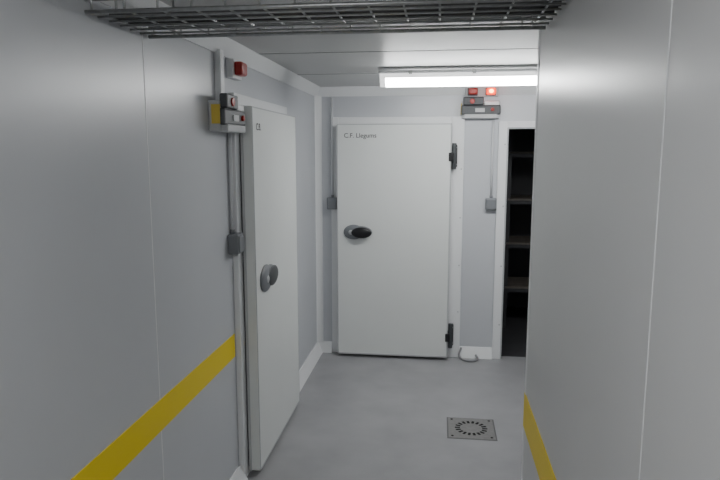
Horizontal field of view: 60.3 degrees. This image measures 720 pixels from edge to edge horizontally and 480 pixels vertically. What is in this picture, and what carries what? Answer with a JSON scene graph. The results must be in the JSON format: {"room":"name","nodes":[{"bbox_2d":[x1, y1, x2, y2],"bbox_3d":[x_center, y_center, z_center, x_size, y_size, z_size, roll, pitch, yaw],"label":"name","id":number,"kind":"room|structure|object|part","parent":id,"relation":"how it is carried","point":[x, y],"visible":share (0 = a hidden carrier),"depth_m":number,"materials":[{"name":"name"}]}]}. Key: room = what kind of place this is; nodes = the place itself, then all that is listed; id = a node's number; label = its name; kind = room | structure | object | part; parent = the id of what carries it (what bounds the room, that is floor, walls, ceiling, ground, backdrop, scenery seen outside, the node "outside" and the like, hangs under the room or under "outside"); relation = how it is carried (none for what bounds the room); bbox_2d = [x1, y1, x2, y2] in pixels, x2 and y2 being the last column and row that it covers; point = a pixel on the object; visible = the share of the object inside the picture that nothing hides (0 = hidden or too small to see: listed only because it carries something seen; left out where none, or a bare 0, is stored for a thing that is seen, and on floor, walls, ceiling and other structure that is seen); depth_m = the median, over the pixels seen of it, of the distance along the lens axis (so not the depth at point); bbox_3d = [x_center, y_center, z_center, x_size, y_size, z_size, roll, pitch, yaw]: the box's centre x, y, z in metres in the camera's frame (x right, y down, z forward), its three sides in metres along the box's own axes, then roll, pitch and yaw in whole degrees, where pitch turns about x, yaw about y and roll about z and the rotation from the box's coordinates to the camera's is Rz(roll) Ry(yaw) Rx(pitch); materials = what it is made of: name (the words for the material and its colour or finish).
{"room":"cold storage corridor","nodes":[
{"label":"cold storage corridor","id":0,"kind":"room"},
{"bbox_2d":[0,0,316,479],"bbox_3d":[-0.902,0.398,1.547,0.101,2.270,7.900,1,8,7],"label":"wall","id":1,"kind":"structure","parent":0,"point":[117,274],"depth_m":1.98,"materials":[{"name":"paint"}]},
{"bbox_2d":[71,334,234,479],"bbox_3d":[-0.990,0.930,0.507,0.003,0.121,5.485,1,8,7],"label":"wall stripe","id":2,"kind":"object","parent":1,"relation":"attached to","point":[113,459],"depth_m":2.29,"materials":[{"name":"yellow paint"}]},
{"bbox_2d":[97,0,319,95],"bbox_3d":[-0.834,-0.679,1.332,0.050,0.075,7.800,1,8,7],"label":"trim","id":3,"kind":"structure","parent":1,"relation":"attached to","point":[232,49],"depth_m":3.12,"materials":[{"name":"white plastic"}]},
{"bbox_2d":[214,49,224,99],"bbox_3d":[-0.650,-0.762,2.870,0.030,0.230,0.050,1,8,7],"label":"conduit","id":4,"kind":"object","parent":1,"relation":"attached to","point":[219,54],"visible":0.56,"depth_m":2.85,"materials":[{"name":"white plastic"}]},
{"bbox_2d":[208,93,245,132],"bbox_3d":[-0.615,-0.592,2.915,0.096,0.170,0.312,1,8,7],"label":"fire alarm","id":5,"kind":"object","parent":1,"relation":"attached to","point":[226,115],"visible":1,"depth_m":2.79,"materials":[{"name":"grey plastic"}]},
{"bbox_2d":[227,133,243,254],"bbox_3d":[-0.620,-0.240,3.069,0.062,0.620,0.090,1,8,7],"label":"junction box","id":6,"kind":"object","parent":1,"relation":"attached to","point":[235,240],"visible":0.94,"depth_m":3.06,"materials":[{"name":"grey plastic"}]},
{"bbox_2d":[226,59,246,80],"bbox_3d":[-0.602,-0.840,3.062,0.075,0.090,0.140,1,8,7],"label":"fire alarm","id":7,"kind":"object","parent":1,"relation":"attached to","point":[235,70],"visible":1,"depth_m":3.01,"materials":[{"name":"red plastic"}]},
{"bbox_2d":[230,465,247,479],"bbox_3d":[-0.972,1.641,0.564,0.050,0.090,5.600,1,8,7],"label":"baseboard","id":8,"kind":"structure","parent":1,"relation":"attached to","point":[239,474],"depth_m":3.26,"materials":[{"name":"white plastic"}]},
{"bbox_2d":[240,144,248,458],"bbox_3d":[-0.544,0.224,3.712,0.012,1.923,0.936,1,8,7],"label":"gasket","id":9,"kind":"object","parent":1,"relation":"attached to","point":[240,144],"visible":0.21,"depth_m":3.26,"materials":[{"name":"grey plastic"}]},
{"bbox_2d":[228,92,286,475],"bbox_3d":[-0.562,0.208,3.704,0.033,2.032,1.075,1,8,7],"label":"frame","id":10,"kind":"object","parent":1,"relation":"attached to","point":[242,100],"visible":0.38,"depth_m":3.22,"materials":[{"name":"white plastic"}]},
{"bbox_2d":[240,105,299,471],"bbox_3d":[-0.488,0.225,3.705,0.109,1.955,0.968,1,8,7],"label":"leaf","id":11,"kind":"object","parent":1,"relation":"attached to","point":[268,154],"depth_m":3.48,"materials":[{"name":"paint"}]},
{"bbox_3d":[-0.505,0.202,3.434,0.054,0.149,0.288,2,8,12],"label":"handle","id":12,"kind":"part","parent":11,"relation":"part of","materials":[{"name":"grey plastic"}]},
{"bbox_2d":[299,342,322,390],"bbox_3d":[-0.412,1.009,4.954,0.050,0.090,1.060,1,8,7],"label":"baseboard","id":13,"kind":"structure","parent":1,"relation":"attached to","point":[312,359],"depth_m":4.98,"materials":[{"name":"white plastic"}]},
{"bbox_2d":[314,96,323,341],"bbox_3d":[-0.348,-0.151,5.293,0.050,2.110,0.050,1,8,7],"label":"trim","id":14,"kind":"structure","parent":1,"relation":"attached to","point":[317,99],"depth_m":5.28,"materials":[{"name":"white plastic"}]},
{"bbox_2d":[160,0,538,86],"bbox_3d":[0.906,-0.863,2.000,3.530,0.102,9.800,1,8,7],"label":"ceiling","id":15,"kind":"structure","parent":0,"point":[333,60],"depth_m":3.19,"materials":[{"name":"grey"}]},
{"bbox_2d":[84,0,565,38],"bbox_3d":[-0.096,-0.735,1.902,1.362,0.128,0.413,1,8,7],"label":"cable tray","id":16,"kind":"object","parent":15,"relation":"hanging from","point":[377,13],"visible":1,"depth_m":1.89,"materials":[{"name":"metal"}]},
{"bbox_2d":[378,65,536,69],"bbox_3d":[1.449,-1.054,3.737,2.690,0.020,0.020,1,8,7],"label":"conduit","id":17,"kind":"object","parent":15,"relation":"attached to","point":[479,66],"depth_m":3.83,"materials":[{"name":"grey metal"}]},
{"bbox_2d":[378,68,536,86],"bbox_3d":[0.918,-1.036,3.927,1.598,0.110,0.140,1,8,7],"label":"ceiling light","id":18,"kind":"object","parent":15,"relation":"attached to","point":[501,76],"depth_m":3.91,"materials":[{"name":"white plastic"}]},
{"bbox_2d":[247,307,527,479],"bbox_3d":[0.906,1.482,2.338,3.530,0.100,9.800,1,8,7],"label":"floor","id":19,"kind":"structure","parent":0,"point":[356,416],"depth_m":4.09,"materials":[{"name":"paint"}]},
{"bbox_2d":[458,347,478,361],"bbox_3d":[0.913,0.968,5.226,0.174,0.098,0.116,1,8,7],"label":"hose","id":20,"kind":"object","parent":19,"relation":"on","point":[460,349],"visible":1,"depth_m":5.21,"materials":[{"name":"grey"}]},
{"bbox_2d":[447,417,497,440],"bbox_3d":[0.706,1.197,3.942,0.304,0.006,0.304,1,8,7],"label":"floor drain","id":21,"kind":"object","parent":19,"relation":"on","point":[457,428],"visible":1,"depth_m":3.92,"materials":[{"name":"silver metal"}]},
{"bbox_2d":[502,130,533,326],"bbox_3d":[1.914,-0.117,6.244,0.925,1.950,0.505,1,8,7],"label":"shelving unit","id":22,"kind":"object","parent":19,"relation":"on","point":[511,284],"visible":0.27,"depth_m":6.08,"materials":[{"name":"grey metal"}]},
{"bbox_2d":[322,94,535,346],"bbox_3d":[1.288,-0.123,5.164,3.330,2.270,0.100,1,8,7],"label":"wall","id":23,"kind":"structure","parent":0,"point":[478,223],"depth_m":5.15,"materials":[{"name":"paint"}]},
{"bbox_2d":[319,341,331,352],"bbox_3d":[-0.309,0.938,5.445,0.130,0.090,0.050,1,8,7],"label":"baseboard","id":24,"kind":"structure","parent":23,"relation":"attached to","point":[326,346],"depth_m":5.44,"materials":[{"name":"white plastic"}]},
{"bbox_2d":[327,97,336,208],"bbox_3d":[-0.233,-0.719,5.168,0.090,0.930,0.046,1,8,7],"label":"junction box","id":25,"kind":"object","parent":23,"relation":"attached to","point":[331,201],"visible":0.84,"depth_m":5.20,"materials":[{"name":"grey plastic"}]},
{"bbox_2d":[337,123,451,357],"bbox_3d":[0.272,0.022,5.144,0.938,1.948,0.164,1,8,7],"label":"leaf","id":26,"kind":"object","parent":23,"relation":"attached to","point":[393,282],"depth_m":5.12,"materials":[{"name":"paint"}]},
{"bbox_3d":[-0.021,-0.062,5.130,0.240,0.124,0.088,1,8,7],"label":"handle","id":27,"kind":"part","parent":26,"relation":"part of","materials":[{"name":"black plastic"}]},
{"bbox_2d":[344,133,375,138],"bbox_3d":[0.002,-0.844,5.039,0.264,0.048,0.001,1,8,7],"label":"lettering","id":28,"kind":"object","parent":26,"relation":"attached to","point":[345,133],"visible":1,"depth_m":5.04,"materials":[{"name":"grey paint"}]},
{"bbox_2d":[331,116,464,356],"bbox_3d":[0.304,-0.010,5.238,1.100,2.025,0.033,1,8,7],"label":"frame","id":29,"kind":"object","parent":23,"relation":"attached to","point":[458,124],"visible":0.58,"depth_m":5.17,"materials":[{"name":"white plastic"}]},
{"bbox_2d":[317,85,536,96],"bbox_3d":[1.279,-1.198,4.934,3.330,0.075,0.050,1,8,7],"label":"trim","id":30,"kind":"structure","parent":23,"relation":"attached to","point":[519,89],"depth_m":5.04,"materials":[{"name":"white plastic"}]},
{"bbox_2d":[445,143,457,347],"bbox_3d":[0.752,0.065,5.123,0.070,1.710,0.112,1,8,7],"label":"hinges","id":31,"kind":"object","parent":23,"relation":"attached to","point":[452,156],"visible":0.98,"depth_m":5.03,"materials":[{"name":"black plastic"}]},
{"bbox_2d":[459,346,491,359],"bbox_3d":[0.983,0.961,5.283,0.275,0.090,0.050,1,8,7],"label":"baseboard","id":32,"kind":"structure","parent":23,"relation":"attached to","point":[466,352],"depth_m":5.28,"materials":[{"name":"white plastic"}]},
{"bbox_2d":[461,97,500,118],"bbox_3d":[0.967,-1.060,4.970,0.312,0.170,0.096,1,8,7],"label":"control panel","id":33,"kind":"object","parent":23,"relation":"attached to","point":[471,107],"visible":1,"depth_m":4.94,"materials":[{"name":"grey plastic"}]},
{"bbox_2d":[465,87,497,96],"bbox_3d":[0.976,-1.187,4.977,0.260,0.074,0.045,1,8,7],"label":"bracket","id":34,"kind":"object","parent":23,"relation":"attached to","point":[481,90],"visible":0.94,"depth_m":4.96,"materials":[{"name":"grey plastic"}]},
{"bbox_2d":[468,88,477,95],"bbox_3d":[0.898,-1.180,4.929,0.080,0.060,0.070,1,8,7],"label":"beacon","id":35,"kind":"object","parent":34,"relation":"attached to","point":[471,91],"visible":1,"depth_m":4.90,"materials":[{"name":"red plastic"}]},
{"bbox_2d":[486,88,495,95],"bbox_3d":[1.038,-1.177,4.909,0.080,0.060,0.076,1,8,7],"label":"beacon","id":36,"kind":"object","parent":34,"relation":"attached to","point":[489,91],"visible":1,"depth_m":4.88,"materials":[{"name":"red plastic"}]},
{"bbox_2d":[485,119,496,209],"bbox_3d":[1.075,-0.619,5.046,0.090,0.755,0.046,1,8,7],"label":"junction box","id":37,"kind":"object","parent":23,"relation":"attached to","point":[490,203],"visible":0.97,"depth_m":5.07,"materials":[{"name":"grey plastic"}]},
{"bbox_2d":[492,121,534,358],"bbox_3d":[1.621,0.027,5.126,0.995,1.985,0.134,1,8,7],"label":"door frame","id":38,"kind":"structure","parent":23,"relation":"in","point":[504,126],"depth_m":5.10,"materials":[{"name":"white plastic"}]},
{"bbox_2d":[507,129,534,306],"bbox_3d":[2.074,-0.367,6.862,2.200,2.270,0.100,1,8,7],"label":"wall","id":39,"kind":"structure","parent":0,"point":[523,140],"depth_m":6.85,"materials":[{"name":"grey"}]},
{"bbox_2d":[521,0,719,479],"bbox_3d":[0.371,0.635,-0.096,0.102,2.270,4.924,1,8,7],"label":"wall","id":40,"kind":"structure","parent":0,"point":[622,370],"depth_m":1.13,"materials":[{"name":"paint"}]},
{"bbox_2d":[523,392,555,479],"bbox_3d":[0.327,0.987,0.009,0.003,0.133,4.820,1,8,7],"label":"trim","id":41,"kind":"structure","parent":40,"relation":"attached to","point":[541,460],"depth_m":2.06,"materials":[{"name":"yellow paint"}]}
]}

